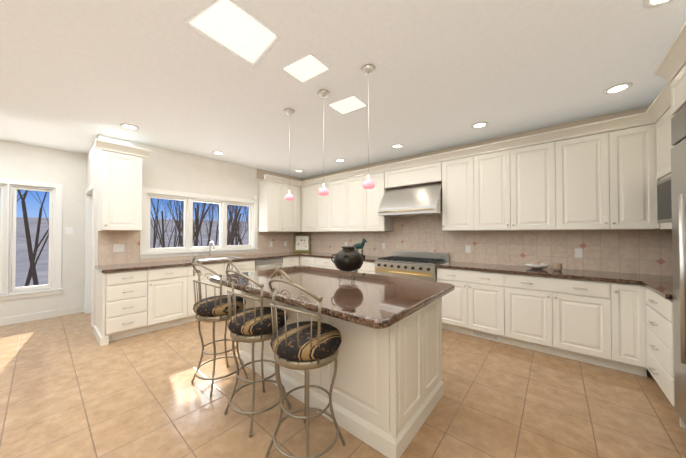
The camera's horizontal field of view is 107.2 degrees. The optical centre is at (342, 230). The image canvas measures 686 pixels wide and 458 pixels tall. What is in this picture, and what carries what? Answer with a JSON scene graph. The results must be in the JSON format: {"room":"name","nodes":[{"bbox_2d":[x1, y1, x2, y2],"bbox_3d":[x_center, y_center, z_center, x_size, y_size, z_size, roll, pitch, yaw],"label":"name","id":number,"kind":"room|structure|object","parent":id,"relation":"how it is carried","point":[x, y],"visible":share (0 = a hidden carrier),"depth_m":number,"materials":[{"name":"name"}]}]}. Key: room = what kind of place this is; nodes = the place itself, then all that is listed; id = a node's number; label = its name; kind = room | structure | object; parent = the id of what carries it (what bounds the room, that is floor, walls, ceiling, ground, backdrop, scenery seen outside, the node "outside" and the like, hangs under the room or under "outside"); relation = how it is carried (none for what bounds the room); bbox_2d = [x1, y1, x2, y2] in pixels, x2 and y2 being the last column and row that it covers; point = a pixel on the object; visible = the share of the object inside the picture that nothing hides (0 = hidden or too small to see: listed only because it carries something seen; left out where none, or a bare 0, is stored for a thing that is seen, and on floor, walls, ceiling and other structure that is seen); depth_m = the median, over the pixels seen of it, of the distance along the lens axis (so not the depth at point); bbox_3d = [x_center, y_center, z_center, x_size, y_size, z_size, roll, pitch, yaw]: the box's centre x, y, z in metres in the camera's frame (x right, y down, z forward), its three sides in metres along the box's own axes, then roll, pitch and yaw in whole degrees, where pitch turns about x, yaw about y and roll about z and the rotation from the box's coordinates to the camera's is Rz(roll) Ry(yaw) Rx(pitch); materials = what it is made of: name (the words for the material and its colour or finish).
{"room":"kitchen","nodes":[
{"label":"kitchen","id":0,"kind":"room"},
{"bbox_2d":[0,140,86,317],"bbox_3d":[-6.059,0.019,2.731,0.150,2.760,4.910,-1,-1,40],"label":"wall","id":1,"kind":"structure","parent":0,"point":[65,169],"depth_m":4.24,"materials":[{"name":"paint"}]},
{"bbox_2d":[0,178,61,300],"bbox_3d":[-5.084,0.127,3.837,0.155,1.819,1.110,-1,-1,40],"label":"nook window","id":2,"kind":"structure","parent":1,"relation":"in","point":[8,203],"depth_m":3.91,"materials":[{"name":"white wood"}]},
{"bbox_2d":[0,306,83,325],"bbox_3d":[-6.038,1.343,2.600,0.030,0.110,4.760,-1,-1,40],"label":"baseboard","id":3,"kind":"structure","parent":1,"relation":"attached to","point":[35,316],"depth_m":4.03,"materials":[{"name":"paint"}]},
{"bbox_2d":[86,137,97,325],"bbox_3d":[-4.034,0.036,4.140,1.450,2.760,0.150,-1,-1,40],"label":"wall","id":4,"kind":"structure","parent":0,"point":[92,166],"depth_m":3.75,"materials":[{"name":"paint"}]},
{"bbox_2d":[84,182,94,326],"bbox_3d":[-4.028,0.348,4.120,1.050,2.135,0.168,-1,-1,40],"label":"door frame","id":5,"kind":"object","parent":4,"relation":"attached to","point":[89,248],"visible":0.4,"depth_m":4.35,"materials":[{"name":"white wood"}]},
{"bbox_2d":[95,134,263,321],"bbox_3d":[-2.269,0.046,5.004,0.150,2.760,3.740,-1,-1,40],"label":"wall","id":6,"kind":"structure","parent":0,"point":[166,169],"depth_m":4.43,"materials":[{"name":"paint"}]},
{"bbox_2d":[98,142,142,229],"bbox_3d":[-3.140,-0.581,3.576,0.348,1.160,0.420,-1,-1,40],"label":"upper cabinet","id":7,"kind":"object","parent":6,"relation":"attached to","point":[120,167],"depth_m":3.44,"materials":[{"name":"white paint"}]},
{"bbox_2d":[139,187,257,258],"bbox_3d":[-2.503,-0.111,4.667,0.155,1.094,2.010,-1,-1,40],"label":"window","id":8,"kind":"structure","parent":6,"relation":"in","point":[146,251],"depth_m":4.44,"materials":[{"name":"white wood"}]},
{"bbox_2d":[257,169,302,180],"bbox_3d":[-1.430,-1.219,5.901,0.006,0.210,1.290,-1,-1,40],"label":"trim","id":9,"kind":"structure","parent":6,"relation":"attached to","point":[261,173],"depth_m":5.70,"materials":[{"name":"beige wood"}]},
{"bbox_2d":[258,174,302,231],"bbox_3d":[-1.395,-0.556,5.664,0.348,1.160,0.913,-1,-1,40],"label":"upper cabinet","id":10,"kind":"object","parent":6,"relation":"attached to","point":[276,214],"depth_m":5.44,"materials":[{"name":"white paint"}]},
{"bbox_2d":[0,312,685,457],"bbox_3d":[-1.915,1.436,1.590,7.950,0.100,8.800,-1,-1,40],"label":"floor","id":11,"kind":"structure","parent":0,"point":[70,387],"depth_m":2.00,"materials":[{"name":"tile"}]},
{"bbox_2d":[93,256,298,345],"bbox_3d":[-2.176,0.977,4.476,0.650,0.885,3.135,-1,-1,40],"label":"base cabinet","id":12,"kind":"object","parent":11,"relation":"on","point":[132,303],"depth_m":3.48,"materials":[{"name":"white paint"}]},
{"bbox_2d":[255,258,282,270],"bbox_3d":[-1.413,0.930,4.910,0.068,0.750,0.610,-1,-1,40],"label":"dishwasher","id":13,"kind":"object","parent":12,"relation":"in","point":[265,264],"visible":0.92,"depth_m":4.89,"materials":[{"name":"silver metal"}]},
{"bbox_2d":[191,255,247,396],"bbox_3d":[-1.147,0.802,2.353,0.443,1.184,0.457,-1,-1,40],"label":"stool","id":14,"kind":"object","parent":11,"relation":"on","point":[214,309],"visible":0.96,"depth_m":2.20,"materials":[{"name":"silver metal"}]},
{"bbox_2d":[224,260,290,436],"bbox_3d":[-0.656,0.797,1.943,0.444,1.184,0.458,-1,-1,40],"label":"stool","id":15,"kind":"object","parent":11,"relation":"on","point":[252,325],"visible":0.98,"depth_m":1.79,"materials":[{"name":"silver metal"}]},
{"bbox_2d":[299,256,302,265],"bbox_3d":[-0.956,0.994,5.927,0.658,0.884,0.617,-1,-1,40],"label":"base cabinet","id":16,"kind":"object","parent":11,"relation":"on","point":[300,257],"depth_m":5.52,"materials":[{"name":"white paint"}]},
{"bbox_2d":[95,252,314,272],"bbox_3d":[-1.973,0.517,4.730,0.642,0.038,3.767,-1,-1,40],"label":"countertop","id":17,"kind":"structure","parent":16,"relation":"on","point":[172,263],"depth_m":3.83,"materials":[{"name":"brown stone"}]},
{"bbox_2d":[187,241,241,261],"bbox_3d":[-2.250,0.338,4.450,0.455,0.311,0.800,-1,-1,40],"label":"sink faucet","id":18,"kind":"object","parent":17,"relation":"on","point":[216,258],"visible":0.9,"depth_m":4.44,"materials":[{"name":"silver metal"}]},
{"bbox_2d":[294,234,310,251],"bbox_3d":[-0.988,0.297,6.119,0.400,0.430,0.093,0,-1,-5],"label":"picture frame","id":19,"kind":"object","parent":17,"relation":"on","point":[302,242],"visible":1,"depth_m":6.11,"materials":[{"name":"gold metal"}]},
{"bbox_2d":[265,266,345,457],"bbox_3d":[-0.234,0.793,1.590,0.442,1.184,0.456,-1,-1,40],"label":"stool","id":20,"kind":"object","parent":11,"relation":"on","point":[306,346],"visible":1,"depth_m":1.45,"materials":[{"name":"silver metal"}]},
{"bbox_2d":[303,256,314,266],"bbox_3d":[-0.551,0.990,5.588,0.398,0.884,0.617,-1,-1,40],"label":"base cabinet","id":21,"kind":"object","parent":11,"relation":"on","point":[307,261],"depth_m":5.34,"materials":[{"name":"white paint"}]},
{"bbox_2d":[315,257,338,269],"bbox_3d":[-0.114,0.986,5.223,0.740,0.884,0.617,-1,-1,40],"label":"base cabinet","id":22,"kind":"object","parent":11,"relation":"on","point":[327,263],"depth_m":5.03,"materials":[{"name":"white paint"}]},
{"bbox_2d":[239,291,443,457],"bbox_3d":[-0.126,0.953,2.433,1.861,0.885,0.840,-1,-1,40],"label":"kitchen island","id":23,"kind":"object","parent":11,"relation":"on","point":[388,391],"visible":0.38,"depth_m":1.73,"materials":[{"name":"white paint"}]},
{"bbox_2d":[209,266,454,328],"bbox_3d":[-0.193,0.484,2.351,2.030,0.048,1.220,-1,-1,40],"label":"island countertop","id":24,"kind":"structure","parent":23,"relation":"on","point":[374,301],"depth_m":1.89,"materials":[{"name":"brown stone"}]},
{"bbox_2d":[331,246,362,280],"bbox_3d":[0.052,0.306,2.422,0.286,0.308,0.286,-1,-1,40],"label":"pot","id":25,"kind":"object","parent":24,"relation":"on","point":[348,259],"visible":1,"depth_m":2.33,"materials":[{"name":"grey ceramic"}]},
{"bbox_2d":[351,261,375,273],"bbox_3d":[0.459,0.980,4.744,0.755,0.884,0.617,-1,-1,40],"label":"base cabinet","id":26,"kind":"object","parent":11,"relation":"on","point":[367,267],"depth_m":4.37,"materials":[{"name":"white paint"}]},
{"bbox_2d":[300,252,381,261],"bbox_3d":[0.014,0.521,5.105,1.890,0.038,0.642,-1,-1,40],"label":"countertop","id":27,"kind":"structure","parent":26,"relation":"on","point":[317,254],"depth_m":5.13,"materials":[{"name":"brown stone"}]},
{"bbox_2d":[353,239,366,256],"bbox_3d":[0.319,0.315,4.806,0.338,0.366,0.100,-1,-1,40],"label":"horse figurine","id":28,"kind":"object","parent":27,"relation":"on","point":[359,245],"visible":0.81,"depth_m":4.76,"materials":[{"name":"teal ceramic"}]},
{"bbox_2d":[375,250,448,281],"bbox_3d":[1.104,0.886,4.133,1.010,1.060,0.728,-1,-1,40],"label":"range","id":29,"kind":"object","parent":11,"relation":"on","point":[419,265],"visible":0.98,"depth_m":3.99,"materials":[{"name":"silver metal"}]},
{"bbox_2d":[437,268,506,343],"bbox_3d":[1.848,0.967,3.583,0.825,0.884,0.617,-1,-1,40],"label":"base cabinet","id":30,"kind":"object","parent":11,"relation":"on","point":[477,305],"depth_m":3.29,"materials":[{"name":"white paint"}]},
{"bbox_2d":[507,274,614,368],"bbox_3d":[2.510,0.960,3.030,0.900,0.884,0.617,-1,-1,40],"label":"base cabinet","id":31,"kind":"object","parent":11,"relation":"on","point":[600,323],"depth_m":2.74,"materials":[{"name":"white paint"}]},
{"bbox_2d":[436,261,672,284],"bbox_3d":[2.528,0.496,3.000,2.620,0.038,0.647,-1,-1,40],"label":"countertop","id":32,"kind":"structure","parent":31,"relation":"on","point":[603,276],"depth_m":2.88,"materials":[{"name":"brown stone"}]},
{"bbox_2d":[524,260,562,270],"bbox_3d":[2.478,0.426,3.143,0.385,0.105,0.270,-1,-1,40],"label":"bowls","id":33,"kind":"object","parent":32,"relation":"on","point":[537,264],"visible":1,"depth_m":3.08,"materials":[{"name":"white ceramic"}]},
{"bbox_2d":[615,283,647,376],"bbox_3d":[2.947,0.956,2.665,0.240,0.884,0.617,-1,-1,40],"label":"base cabinet","id":34,"kind":"object","parent":11,"relation":"on","point":[630,299],"depth_m":2.43,"materials":[{"name":"white paint"}]},
{"bbox_2d":[645,287,674,406],"bbox_3d":[2.856,0.947,1.898,0.710,0.885,0.705,-1,-1,40],"label":"base cabinet","id":35,"kind":"object","parent":11,"relation":"on","point":[659,341],"visible":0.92,"depth_m":2.02,"materials":[{"name":"white paint"}]},
{"bbox_2d":[640,280,672,299],"bbox_3d":[2.844,0.483,1.883,0.702,0.038,0.662,-1,-1,40],"label":"countertop","id":36,"kind":"structure","parent":35,"relation":"on","point":[661,285],"depth_m":2.12,"materials":[{"name":"brown stone"}]},
{"bbox_2d":[671,105,685,427],"bbox_3d":[2.308,0.275,1.282,0.751,2.215,0.939,-1,-1,40],"label":"refrigerator","id":37,"kind":"object","parent":11,"relation":"on","point":[678,159],"visible":1,"depth_m":1.71,"materials":[{"name":"silver metal"}]},
{"bbox_2d":[0,0,685,178],"bbox_3d":[-1.915,-1.424,1.623,7.950,0.100,8.800,-1,-1,40],"label":"ceiling","id":38,"kind":"structure","parent":0,"point":[78,76],"depth_m":2.21,"materials":[{"name":"paint"}]},
{"bbox_2d":[120,123,139,129],"bbox_3d":[-2.771,-1.349,3.289,0.194,0.009,0.194,0,-1,31],"label":"recessed light","id":39,"kind":"object","parent":38,"relation":"in","point":[128,126],"depth_m":3.28,"materials":[{"name":"white"}]},
{"bbox_2d":[212,151,224,154],"bbox_3d":[-2.142,-1.336,4.353,0.194,0.009,0.194,0,-1,-5],"label":"recessed light","id":40,"kind":"object","parent":38,"relation":"in","point":[215,152],"depth_m":4.33,"materials":[{"name":"white"}]},
{"bbox_2d":[185,0,367,114],"bbox_3d":[-0.361,-1.365,2.188,0.510,0.001,1.720,-1,-1,40],"label":"skylights","id":41,"kind":"object","parent":38,"relation":"attached to","point":[232,26],"visible":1,"depth_m":1.79,"materials":[{"name":"white glass"}]},
{"bbox_2d":[284,109,294,200],"bbox_3d":[-0.608,-0.851,2.870,0.116,1.014,0.116,-1,-1,40],"label":"pendant light","id":42,"kind":"object","parent":38,"relation":"hanging from","point":[289,196],"visible":1,"depth_m":2.86,"materials":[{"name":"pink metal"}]},
{"bbox_2d":[318,90,329,195],"bbox_3d":[-0.191,-0.856,2.495,0.116,1.014,0.116,-1,-1,40],"label":"pendant light","id":43,"kind":"object","parent":38,"relation":"hanging from","point":[323,191],"visible":1,"depth_m":2.48,"materials":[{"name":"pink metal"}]},
{"bbox_2d":[362,64,374,188],"bbox_3d":[0.215,-0.860,2.130,0.116,1.014,0.116,-1,-1,40],"label":"pendant light","id":44,"kind":"object","parent":38,"relation":"hanging from","point":[368,70],"visible":0.98,"depth_m":2.12,"materials":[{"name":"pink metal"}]},
{"bbox_2d":[391,144,403,147],"bbox_3d":[0.863,-1.340,4.019,0.194,0.009,0.194,0,-1,31],"label":"recessed light","id":45,"kind":"object","parent":38,"relation":"in","point":[395,145],"depth_m":4.02,"materials":[{"name":"white"}]},
{"bbox_2d":[471,122,487,127],"bbox_3d":[1.749,-1.349,3.239,0.194,0.009,0.194,0,-1,31],"label":"recessed light","id":46,"kind":"object","parent":38,"relation":"in","point":[479,124],"depth_m":3.24,"materials":[{"name":"white"}]},
{"bbox_2d":[603,82,632,93],"bbox_3d":[2.631,-1.359,2.423,0.194,0.009,0.194,0,-1,-5],"label":"recessed light","id":47,"kind":"object","parent":38,"relation":"in","point":[617,88],"depth_m":2.42,"materials":[{"name":"white"}]},
{"bbox_2d":[642,0,672,7],"bbox_3d":[1.879,-1.370,1.462,0.194,0.009,0.194,0,-1,31],"label":"recessed light","id":48,"kind":"object","parent":38,"relation":"in","point":[646,3],"depth_m":1.52,"materials":[{"name":"white"}]},
{"bbox_3d":[1.415,0.040,4.460,6.500,2.760,0.150,-1,-1,40],"label":"wall","id":49,"kind":"structure","parent":0,"visible":0},
{"bbox_2d":[65,227,72,233],"bbox_3d":[-4.648,-0.003,4.296,0.006,0.120,0.090,-1,-1,40],"label":"electrical outlet plate","id":50,"kind":"object","parent":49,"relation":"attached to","point":[68,230],"depth_m":4.29,"materials":[{"name":"white plastic"}]},
{"bbox_2d":[113,244,123,251],"bbox_3d":[-3.256,0.250,3.676,0.008,0.114,0.120,-1,-1,40],"label":"electrical outlet plate","id":51,"kind":"object","parent":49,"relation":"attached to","point":[120,247],"depth_m":3.67,"materials":[{"name":"white plastic"}]},
{"bbox_2d":[98,231,301,265],"bbox_3d":[-2.213,0.260,4.942,0.012,0.530,3.720,-1,-1,40],"label":"backsplash","id":52,"kind":"structure","parent":49,"relation":"attached to","point":[106,239],"depth_m":3.84,"materials":[{"name":"tile"}]},
{"bbox_2d":[303,175,330,231],"bbox_3d":[-0.511,-0.555,5.748,0.859,1.160,0.347,-1,-1,40],"label":"upper cabinet","id":53,"kind":"object","parent":49,"relation":"attached to","point":[316,207],"depth_m":5.58,"materials":[{"name":"white paint"}]},
{"bbox_2d":[331,170,362,231],"bbox_3d":[0.158,-0.562,5.190,0.884,1.160,0.347,-1,-1,40],"label":"upper cabinet","id":54,"kind":"object","parent":49,"relation":"attached to","point":[346,189],"depth_m":5.02,"materials":[{"name":"white paint"}]},
{"bbox_2d":[363,166,393,231],"bbox_3d":[0.671,-0.567,4.761,0.453,1.160,0.347,-1,-1,40],"label":"upper cabinet","id":55,"kind":"object","parent":49,"relation":"attached to","point":[372,198],"depth_m":4.62,"materials":[{"name":"white paint"}]},
{"bbox_2d":[378,182,441,216],"bbox_3d":[1.146,-0.503,4.196,0.993,0.492,0.604,-1,-1,40],"label":"range hood","id":56,"kind":"object","parent":49,"relation":"attached to","point":[418,200],"visible":0.98,"depth_m":4.03,"materials":[{"name":"silver metal"}]},
{"bbox_2d":[383,154,438,189],"bbox_3d":[1.228,-0.952,4.300,0.995,0.400,0.347,-1,-1,40],"label":"upper cabinet","id":57,"kind":"object","parent":49,"relation":"attached to","point":[417,171],"depth_m":4.15,"materials":[{"name":"white paint"}]},
{"bbox_2d":[439,146,474,229],"bbox_3d":[1.782,-0.578,3.832,0.441,1.160,0.347,-1,-1,40],"label":"upper cabinet","id":58,"kind":"object","parent":49,"relation":"attached to","point":[456,167],"depth_m":3.69,"materials":[{"name":"white paint"}]},
{"bbox_2d":[466,245,470,252],"bbox_3d":[1.931,0.284,3.905,0.070,0.114,0.008,-1,-1,40],"label":"electrical outlet plate","id":59,"kind":"object","parent":49,"relation":"attached to","point":[468,247],"depth_m":3.90,"materials":[{"name":"white plastic"}]},
{"bbox_2d":[303,106,647,180],"bbox_3d":[1.161,-1.234,4.585,5.670,0.210,0.006,-1,-1,40],"label":"trim","id":60,"kind":"structure","parent":49,"relation":"attached to","point":[639,110],"depth_m":3.59,"materials":[{"name":"beige wood"}]},
{"bbox_2d":[302,215,672,275],"bbox_3d":[1.363,-0.031,4.399,6.200,1.100,0.012,-1,-1,40],"label":"backsplash","id":61,"kind":"structure","parent":49,"relation":"attached to","point":[638,251],"depth_m":3.46,"materials":[{"name":"tile"}]},
{"bbox_2d":[475,130,558,229],"bbox_3d":[2.289,-0.583,3.409,0.880,1.160,0.347,-1,-1,40],"label":"upper cabinet","id":62,"kind":"object","parent":49,"relation":"attached to","point":[517,179],"depth_m":3.23,"materials":[{"name":"white paint"}]},
{"bbox_2d":[575,248,582,257],"bbox_3d":[2.890,0.274,3.104,0.070,0.114,0.008,-1,-1,40],"label":"electrical outlet plate","id":63,"kind":"object","parent":49,"relation":"attached to","point":[578,251],"depth_m":3.10,"materials":[{"name":"white plastic"}]},
{"bbox_2d":[555,119,610,229],"bbox_3d":[2.796,-0.588,2.985,0.441,1.160,0.347,-1,-1,40],"label":"upper cabinet","id":64,"kind":"object","parent":49,"relation":"attached to","point":[604,175],"depth_m":2.83,"materials":[{"name":"white paint"}]},
{"bbox_2d":[611,110,654,229],"bbox_3d":[3.094,-0.591,2.735,0.338,1.160,0.347,-1,-1,40],"label":"upper cabinet","id":65,"kind":"object","parent":49,"relation":"attached to","point":[632,152],"depth_m":2.60,"materials":[{"name":"white paint"}]},
{"bbox_2d":[651,94,673,228],"bbox_3d":[2.998,-0.600,1.963,0.550,1.160,0.958,-1,-1,40],"label":"upper cabinet","id":66,"kind":"object","parent":49,"relation":"attached to","point":[660,124],"depth_m":2.35,"materials":[{"name":"white paint"}]},
{"bbox_2d":[667,42,685,117],"bbox_3d":[2.340,-1.013,1.271,0.666,0.350,0.939,-1,-1,40],"label":"upper cabinet","id":67,"kind":"object","parent":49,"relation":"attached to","point":[676,73],"depth_m":1.73,"materials":[{"name":"white paint"}]},
{"label":"outside","id":68,"kind":"structure","parent":0,"visible":0},
{"bbox_2d":[15,217,248,286],"bbox_3d":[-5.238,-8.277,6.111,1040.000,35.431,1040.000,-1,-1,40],"label":"ground","id":69,"kind":"structure","parent":68,"point":[22,264],"depth_m":171.14,"materials":[{"name":"grey"}]},
{"bbox_2d":[0,189,248,285],"bbox_3d":[-15.518,-3.245,24.697,35.999,23.014,29.173,-1,-1,40],"label":"trees","id":70,"kind":"object","parent":69,"relation":"on","point":[235,224],"visible":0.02,"depth_m":15.75,"materials":[{"name":"brown plant"}]}
]}

